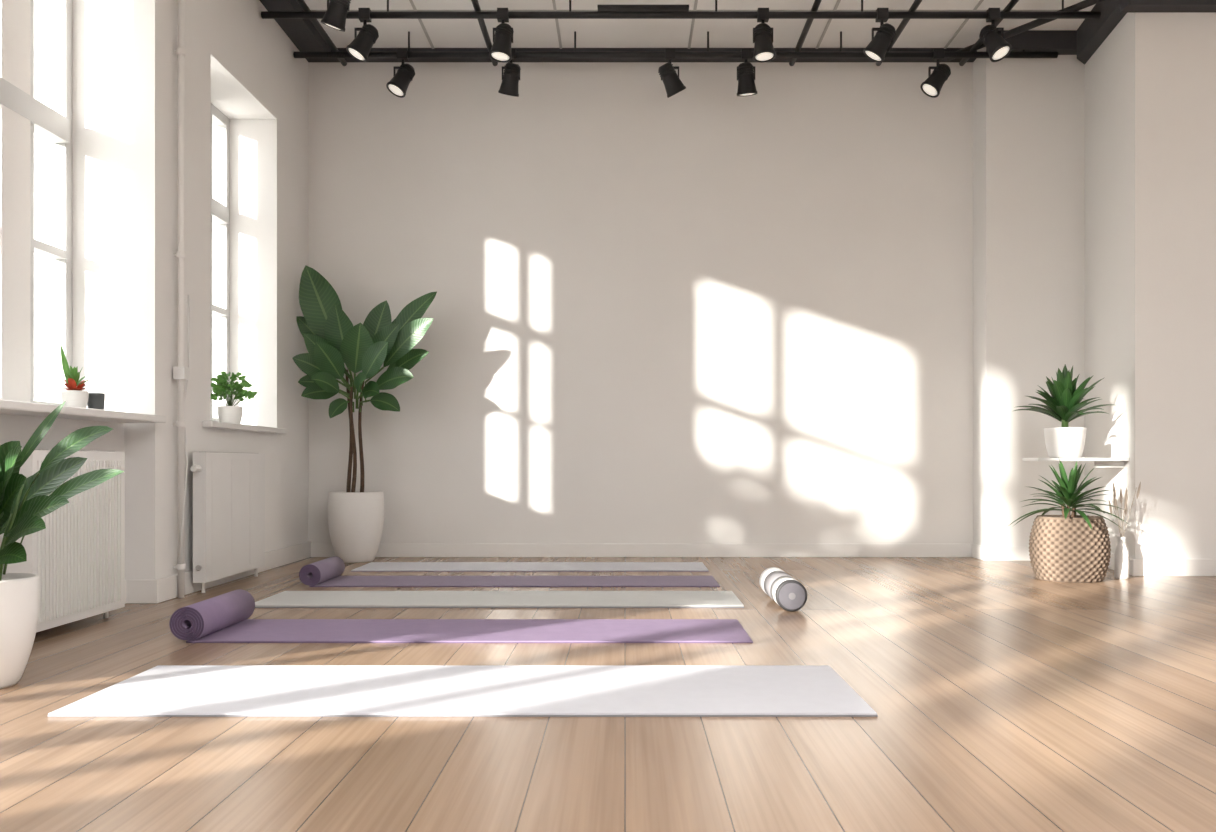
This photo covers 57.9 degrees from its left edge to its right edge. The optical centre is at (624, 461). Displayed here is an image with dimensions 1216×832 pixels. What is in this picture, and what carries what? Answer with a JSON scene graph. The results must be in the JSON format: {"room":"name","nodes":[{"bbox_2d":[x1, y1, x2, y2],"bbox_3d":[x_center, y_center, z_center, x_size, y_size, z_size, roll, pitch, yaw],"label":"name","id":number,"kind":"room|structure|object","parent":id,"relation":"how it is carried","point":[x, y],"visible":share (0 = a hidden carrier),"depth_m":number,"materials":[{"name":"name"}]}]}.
{"room":"exercise studio","nodes":[
{"label":"exercise studio","id":0,"kind":"room"},
{"bbox_2d":[0,0,307,579],"bbox_3d":[-2.225,-1.200,1.975,0.450,3.600,10.350,0,0,0],"label":"wall","id":1,"kind":"structure","parent":0,"point":[240,62],"depth_m":4.76,"materials":[{"name":"paint"}]},
{"bbox_2d":[0,0,71,404],"bbox_3d":[-2.373,-1.195,3.540,0.078,2.010,2.280,0,0,0],"label":"window","id":2,"kind":"structure","parent":1,"relation":"in","point":[54,124],"depth_m":4.62,"materials":[{"name":"paint"}]},
{"bbox_2d":[0,399,165,422],"bbox_3d":[-2.180,-0.180,3.530,0.480,0.030,2.260,0,0,0],"label":"windowsill","id":3,"kind":"object","parent":1,"relation":"attached to","point":[6,406],"visible":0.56,"depth_m":3.96,"materials":[{"name":"white paint"}]},
{"bbox_2d":[60,346,88,407],"bbox_3d":[-2.129,-0.325,4.261,0.107,0.260,0.110,0,0,-44],"label":"potted succulent","id":4,"kind":"object","parent":3,"relation":"on","point":[74,396],"visible":0.9,"depth_m":4.24,"materials":[{"name":"green plant"}]},
{"bbox_2d":[87,393,104,409],"bbox_3d":[-2.085,-0.233,4.335,0.066,0.076,0.066,0,0,0],"label":"plant pot","id":5,"kind":"object","parent":3,"relation":"on","point":[95,400],"visible":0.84,"depth_m":4.31,"materials":[{"name":"grey ceramic"}]},
{"bbox_2d":[173,0,189,597],"bbox_3d":[-1.970,-0.995,4.890,0.059,3.190,0.108,0,0,0],"label":"pipe","id":6,"kind":"object","parent":1,"relation":"attached to","point":[181,373],"visible":1,"depth_m":4.86,"materials":[{"name":"metal"}]},
{"bbox_2d":[125,541,310,603],"bbox_3d":[-2.056,0.550,4.675,0.148,0.100,4.550,0,0,0],"label":"baseboard","id":7,"kind":"structure","parent":1,"relation":"attached to","point":[166,588],"depth_m":4.98,"materials":[{"name":"paint"}]},
{"bbox_2d":[211,103,229,421],"bbox_3d":[-2.294,-1.080,5.660,0.076,1.780,1.320,0,0,0],"label":"window","id":8,"kind":"structure","parent":1,"relation":"in","point":[220,207],"depth_m":6.26,"materials":[{"name":"paint"}]},
{"bbox_2d":[202,421,285,432],"bbox_3d":[-2.140,-0.179,5.671,0.380,0.028,1.338,0,0,0],"label":"windowsill","id":9,"kind":"object","parent":1,"relation":"attached to","point":[210,424],"visible":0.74,"depth_m":5.60,"materials":[{"name":"white paint"}]},
{"bbox_2d":[211,371,256,423],"bbox_3d":[-2.131,-0.341,5.927,0.250,0.296,0.266,0,0,-41],"label":"potted herb","id":10,"kind":"object","parent":9,"relation":"on","point":[229,413],"visible":0.94,"depth_m":5.89,"materials":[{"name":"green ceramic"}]},
{"bbox_2d":[0,557,1215,831],"bbox_3d":[1.125,0.660,1.975,7.150,0.120,10.350,0,0,0],"label":"floor","id":11,"kind":"structure","parent":0,"point":[1004,698],"depth_m":2.43,"materials":[{"name":"brown wood"}]},
{"bbox_2d":[0,401,123,688],"bbox_3d":[-1.629,0.217,2.904,0.598,0.766,0.356,0,0,15],"label":"rubber plant","id":12,"kind":"object","parent":11,"relation":"on","point":[23,500],"visible":1,"depth_m":2.92,"materials":[{"name":"green plant"}]},
{"bbox_2d":[0,449,124,631],"bbox_3d":[-2.037,0.279,3.921,0.184,0.642,0.737,0,0,0],"label":"radiator","id":13,"kind":"object","parent":11,"relation":"on","point":[78,560],"visible":0.59,"depth_m":3.94,"materials":[{"name":"white metal"}]},
{"bbox_2d":[190,452,264,592],"bbox_3d":[-1.951,0.277,5.377,0.096,0.647,0.887,0,0,0],"label":"radiator","id":14,"kind":"object","parent":11,"relation":"on","point":[228,487],"visible":1,"depth_m":5.28,"materials":[{"name":"white metal"}]},
{"bbox_2d":[293,265,436,562],"bbox_3d":[-1.561,-0.290,6.603,0.851,1.780,0.427,0,0,0],"label":"leaf plant","id":15,"kind":"object","parent":11,"relation":"on","point":[355,518],"visible":1,"depth_m":6.56,"materials":[{"name":"green plant"}]},
{"bbox_2d":[169,589,752,642],"bbox_3d":[-0.543,0.540,3.898,1.934,0.119,0.504,0,0,0],"label":"yoga mat","id":16,"kind":"object","parent":11,"relation":"on","point":[223,618],"visible":1,"depth_m":3.85,"materials":[{"name":"purple plastic"}]},
{"bbox_2d":[47,666,877,716],"bbox_3d":[-0.383,0.596,2.895,1.955,0.009,0.610,0,0,0],"label":"yoga mat","id":17,"kind":"object","parent":11,"relation":"on","point":[158,691],"visible":1,"depth_m":2.85,"materials":[{"name":"grey plastic"}]},
{"bbox_2d":[255,591,743,607],"bbox_3d":[-0.532,0.594,4.770,2.042,0.013,0.500,0,0,0],"label":"yoga mat","id":18,"kind":"object","parent":11,"relation":"on","point":[285,599],"visible":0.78,"depth_m":4.70,"materials":[{"name":"grey plastic"}]},
{"bbox_2d":[299,556,719,586],"bbox_3d":[-0.554,0.546,5.510,2.021,0.108,0.460,0,0,0],"label":"yoga mat","id":19,"kind":"object","parent":11,"relation":"on","point":[327,572],"visible":1,"depth_m":5.41,"materials":[{"name":"purple plastic"}]},
{"bbox_2d":[351,562,708,571],"bbox_3d":[-0.521,0.596,6.260,1.958,0.009,0.480,0,0,0],"label":"yoga mat","id":20,"kind":"object","parent":11,"relation":"on","point":[373,566],"visible":1,"depth_m":6.17,"materials":[{"name":"white plastic"}]},
{"bbox_2d":[759,567,806,610],"bbox_3d":[0.668,0.536,4.678,0.126,0.126,0.564,0,0,0],"label":"foam roller","id":21,"kind":"object","parent":11,"relation":"on","point":[786,591],"visible":1,"depth_m":4.40,"materials":[{"name":"plastic"}]},
{"bbox_2d":[1007,459,1129,582],"bbox_3d":[2.265,0.286,5.634,0.612,0.628,0.512,0,0,40],"label":"palm","id":22,"kind":"object","parent":11,"relation":"on","point":[1073,548],"visible":1,"depth_m":5.50,"materials":[{"name":"wicker"}]},
{"bbox_2d":[1109,482,1140,578],"bbox_3d":[2.562,0.350,5.658,0.156,0.500,0.076,0,0,0],"label":"bottle vase","id":23,"kind":"object","parent":11,"relation":"on","point":[1121,553],"visible":0.99,"depth_m":5.64,"materials":[{"name":"white ceramic"}]},
{"bbox_2d":[308,62,972,543],"bbox_3d":[0.100,-1.200,7.050,4.200,3.600,0.200,0,0,0],"label":"wall","id":24,"kind":"structure","parent":0,"point":[703,313],"depth_m":6.95,"materials":[{"name":"paint"}]},
{"bbox_2d":[311,544,1215,575],"bbox_3d":[1.259,0.555,6.366,6.482,0.090,1.168,0,0,0],"label":"baseboard","id":25,"kind":"structure","parent":24,"relation":"attached to","point":[317,550],"depth_m":6.93,"materials":[{"name":"paint"}]},
{"bbox_2d":[311,0,1058,48],"bbox_3d":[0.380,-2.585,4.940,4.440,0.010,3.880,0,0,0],"label":"ceiling beams","id":26,"kind":"structure","parent":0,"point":[411,1],"depth_m":6.30,"materials":[{"name":"black metal"}]},
{"bbox_2d":[304,0,1094,47],"bbox_3d":[1.250,-3.015,1.975,6.500,0.850,9.950,0,0,0],"label":"ceiling","id":27,"kind":"structure","parent":0,"point":[393,33],"depth_m":6.51,"materials":[{"name":"white paint"}]},
{"bbox_2d":[261,0,1104,65],"bbox_3d":[0.305,-2.510,4.680,4.590,0.158,4.360,0,0,0],"label":"lighting truss","id":28,"kind":"object","parent":27,"relation":"attached to","point":[604,11],"visible":0.98,"depth_m":6.03,"materials":[{"name":"black metal"}]},
{"bbox_2d":[321,0,350,31],"bbox_3d":[-1.472,-2.339,5.609,0.158,0.282,0.138,0,0,0],"label":"track spotlight","id":29,"kind":"object","parent":28,"relation":"attached to","point":[335,15],"visible":1,"depth_m":5.57,"materials":[{"name":"black metal"}]},
{"bbox_2d":[346,8,378,61],"bbox_3d":[-1.437,-2.338,6.020,0.174,0.284,0.126,0,0,-11],"label":"track spotlight","id":30,"kind":"object","parent":28,"relation":"hanging from","point":[360,47],"visible":1,"depth_m":6.00,"materials":[{"name":"black metal"}]},
{"bbox_2d":[386,48,414,97],"bbox_3d":[-1.351,-2.338,6.616,0.175,0.284,0.126,0,0,-44],"label":"track spotlight","id":31,"kind":"object","parent":28,"relation":"hanging from","point":[398,85],"visible":1,"depth_m":6.59,"materials":[{"name":"black metal"}]},
{"bbox_2d":[489,8,513,62],"bbox_3d":[-0.677,-2.342,6.021,0.133,0.276,0.133,0,0,0],"label":"track spotlight","id":32,"kind":"object","parent":28,"relation":"hanging from","point":[500,51],"visible":1,"depth_m":6.00,"materials":[{"name":"black metal"}]},
{"bbox_2d":[498,48,520,96],"bbox_3d":[-0.689,-2.339,6.634,0.125,0.282,0.164,0,0,-42],"label":"track spotlight","id":33,"kind":"object","parent":28,"relation":"hanging from","point":[510,79],"visible":0.99,"depth_m":6.59,"materials":[{"name":"black metal"}]},
{"bbox_2d":[658,48,685,97],"bbox_3d":[0.281,-2.338,6.631,0.178,0.284,0.125,0,0,-22],"label":"track spotlight","id":34,"kind":"object","parent":28,"relation":"hanging from","point":[673,85],"visible":1,"depth_m":6.59,"materials":[{"name":"black metal"}]},
{"bbox_2d":[737,48,756,95],"bbox_3d":[0.736,-2.342,6.629,0.126,0.276,0.138,0,0,0],"label":"track spotlight","id":35,"kind":"object","parent":28,"relation":"hanging from","point":[746,86],"visible":1,"depth_m":6.59,"materials":[{"name":"black metal"}]},
{"bbox_2d":[753,8,775,62],"bbox_3d":[0.763,-2.343,6.021,0.126,0.274,0.133,0,0,0],"label":"track spotlight","id":36,"kind":"object","parent":28,"relation":"hanging from","point":[764,51],"visible":1,"depth_m":6.00,"materials":[{"name":"black metal"}]},
{"bbox_2d":[863,8,895,62],"bbox_3d":[1.395,-2.338,6.038,0.176,0.284,0.126,0,0,0],"label":"track spotlight","id":37,"kind":"object","parent":28,"relation":"hanging from","point":[876,50],"visible":1,"depth_m":6.00,"materials":[{"name":"black metal"}]},
{"bbox_2d":[920,48,950,97],"bbox_3d":[1.869,-2.338,6.611,0.182,0.284,0.133,0,0,0],"label":"track spotlight","id":38,"kind":"object","parent":28,"relation":"hanging from","point":[932,86],"visible":1,"depth_m":6.59,"materials":[{"name":"black metal"}]},
{"bbox_2d":[979,8,1011,61],"bbox_3d":[2.024,-2.338,6.016,0.174,0.284,0.126,0,0,33],"label":"track spotlight","id":39,"kind":"object","parent":28,"relation":"hanging from","point":[998,48],"visible":1,"depth_m":6.00,"materials":[{"name":"black metal"}]},
{"bbox_2d":[973,47,1084,546],"bbox_3d":[2.650,-1.200,6.925,0.900,3.600,0.450,0,0,0],"label":"wall","id":40,"kind":"structure","parent":0,"point":[1029,113],"depth_m":6.70,"materials":[{"name":"paint"}]},
{"bbox_2d":[1085,13,1215,558],"bbox_3d":[3.695,-1.200,6.250,2.010,3.600,0.900,0,0,0],"label":"wall","id":41,"kind":"structure","parent":0,"point":[1150,86],"depth_m":5.80,"materials":[{"name":"paint"}]},
{"bbox_2d":[259,0,1215,64],"bbox_3d":[1.250,-2.480,4.475,6.500,0.220,4.950,0,0,0],"label":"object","id":42,"kind":"structure","parent":41,"relation":"attached to","point":[1083,42],"depth_m":6.60,"materials":[{"name":"grey metal"}]},
{"bbox_2d":[1022,458,1128,467],"bbox_3d":[2.466,0.004,6.000,0.512,0.052,0.240,0,0,0],"label":"wall shelf","id":43,"kind":"object","parent":41,"relation":"attached to","point":[1098,462],"visible":0.96,"depth_m":5.88,"materials":[{"name":"white paint"}]},
{"bbox_2d":[1014,364,1113,457],"bbox_3d":[2.392,-0.279,5.990,0.532,0.514,0.475,0,0,18],"label":"dracaena","id":44,"kind":"object","parent":43,"relation":"on","point":[1064,441],"visible":0.99,"depth_m":5.93,"materials":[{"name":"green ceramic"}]}
]}

